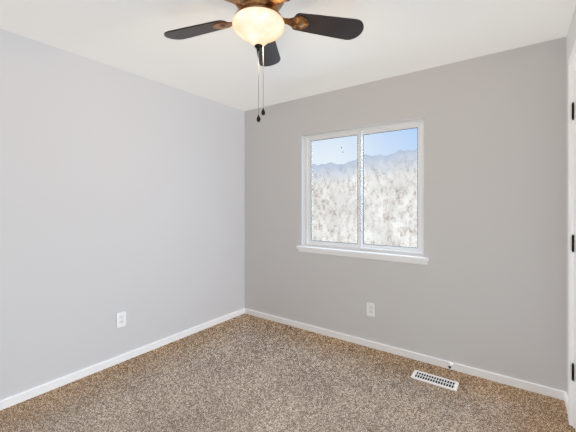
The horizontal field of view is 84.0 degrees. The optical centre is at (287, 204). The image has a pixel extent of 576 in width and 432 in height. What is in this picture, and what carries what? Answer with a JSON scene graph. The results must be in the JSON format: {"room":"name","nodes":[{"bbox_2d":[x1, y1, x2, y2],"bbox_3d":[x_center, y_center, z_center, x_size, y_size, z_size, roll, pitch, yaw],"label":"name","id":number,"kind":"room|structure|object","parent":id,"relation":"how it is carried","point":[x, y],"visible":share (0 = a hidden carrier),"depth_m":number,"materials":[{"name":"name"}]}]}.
{"room":"empty bedroom","nodes":[
{"label":"empty bedroom","id":0,"kind":"room"},
{"bbox_2d":[0,29,244,400],"bbox_3d":[-1.552,0.095,2.577,0.150,2.440,3.600,0,0,36],"label":"wall","id":1,"kind":"structure","parent":0,"point":[121,190],"depth_m":2.54,"materials":[{"name":"grey paint"}]},
{"bbox_2d":[116,310,125,327],"bbox_3d":[-1.389,0.959,2.667,0.009,0.128,0.082,0,0,36],"label":"outlet","id":2,"kind":"object","parent":1,"relation":"attached to","point":[120,316],"visible":1,"depth_m":2.66,"materials":[{"name":"grey plastic"}]},
{"bbox_2d":[0,308,244,409],"bbox_3d":[-1.486,1.285,2.529,0.013,0.060,3.300,0,0,36],"label":"baseboard","id":3,"kind":"structure","parent":1,"relation":"attached to","point":[5,403],"depth_m":2.55,"materials":[{"name":"white wood"}]},
{"bbox_2d":[0,313,575,431],"bbox_3d":[-0.294,1.375,1.670,3.251,0.120,3.600,0,0,36],"label":"floor","id":4,"kind":"structure","parent":0,"point":[244,372],"depth_m":2.22,"materials":[{"name":"carpet"}]},
{"bbox_2d":[411,370,458,390],"bbox_3d":[1.094,1.312,2.391,0.310,0.007,0.130,0,0,36],"label":"floor vent","id":5,"kind":"object","parent":4,"relation":"in","point":[422,376],"visible":1,"depth_m":2.38,"materials":[{"name":"white metal"}]},
{"bbox_2d":[0,0,575,110],"bbox_3d":[-0.294,-1.185,1.670,3.251,0.120,3.600,0,0,36],"label":"ceiling","id":6,"kind":"structure","parent":0,"point":[398,37],"depth_m":2.15,"materials":[{"name":"white paint"}]},
{"bbox_2d":[164,0,363,121],"bbox_3d":[-0.166,-0.755,1.476,1.023,0.740,0.996,0,0,36],"label":"ceiling fan","id":7,"kind":"object","parent":6,"relation":"hanging from","point":[259,23],"depth_m":1.53,"materials":[{"name":"brown wood"}]},
{"bbox_2d":[245,36,566,391],"bbox_3d":[0.715,0.095,3.069,2.951,2.440,0.150,0,0,36],"label":"wall","id":8,"kind":"structure","parent":0,"point":[490,295],"depth_m":2.54,"materials":[{"name":"grey paint"}]},
{"bbox_2d":[297,245,428,264],"bbox_3d":[0.646,0.471,3.040,1.300,0.062,0.107,0,0,36],"label":"window sill","id":9,"kind":"structure","parent":8,"relation":"attached to","point":[413,259],"depth_m":2.93,"materials":[{"name":"white wood"}]},
{"bbox_2d":[305,119,423,255],"bbox_3d":[0.699,-0.144,3.113,1.220,1.170,0.087,0,0,36],"label":"window","id":10,"kind":"structure","parent":8,"relation":"in","point":[419,124],"depth_m":3.07,"materials":[{"name":"white plastic"}]},
{"bbox_2d":[367,302,374,316],"bbox_3d":[0.760,0.965,2.938,0.082,0.128,0.009,0,0,36],"label":"wall outlet","id":11,"kind":"object","parent":8,"relation":"attached to","point":[370,306],"visible":1,"depth_m":2.94,"materials":[{"name":"grey plastic"}]},
{"bbox_2d":[245,308,566,399],"bbox_3d":[0.672,1.285,2.999,2.938,0.060,0.013,0,0,36],"label":"baseboard","id":12,"kind":"structure","parent":8,"relation":"attached to","point":[555,393],"depth_m":2.66,"materials":[{"name":"white wood"}]},
{"bbox_2d":[567,5,575,395],"bbox_3d":[0.963,0.095,0.763,0.150,2.440,3.600,0,0,36],"label":"wall","id":13,"kind":"structure","parent":0,"point":[571,35],"depth_m":2.11,"materials":[{"name":"grey paint"}]},
{"bbox_2d":[564,392,567,413],"bbox_3d":[1.787,1.285,2.044,0.013,0.060,0.232,0,0,36],"label":"baseboard","id":14,"kind":"structure","parent":13,"relation":"attached to","point":[565,393],"depth_m":2.08,"materials":[{"name":"white wood"}]},
{"bbox_2d":[568,40,575,427],"bbox_3d":[1.518,0.221,1.546,0.166,2.194,0.876,0,0,36],"label":"door frame","id":15,"kind":"structure","parent":13,"relation":"in","point":[572,60],"depth_m":1.90,"materials":[{"name":"white wood"}]},
{"bbox_2d":[572,66,575,430],"bbox_3d":[1.462,0.254,1.591,0.088,2.099,0.725,0,0,36],"label":"door","id":16,"kind":"structure","parent":13,"relation":"in","point":[573,103],"depth_m":1.87,"materials":[{"name":"white wood"}]},
{"label":"outside","id":17,"kind":"structure","parent":0,"visible":0},
{"bbox_2d":[312,128,416,247],"bbox_3d":[5.697,-3.185,14.209,30.000,19.000,0.050,0,0,36],"label":"window glass","id":18,"kind":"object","parent":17,"point":[390,158],"depth_m":15.42,"materials":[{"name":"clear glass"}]}
]}

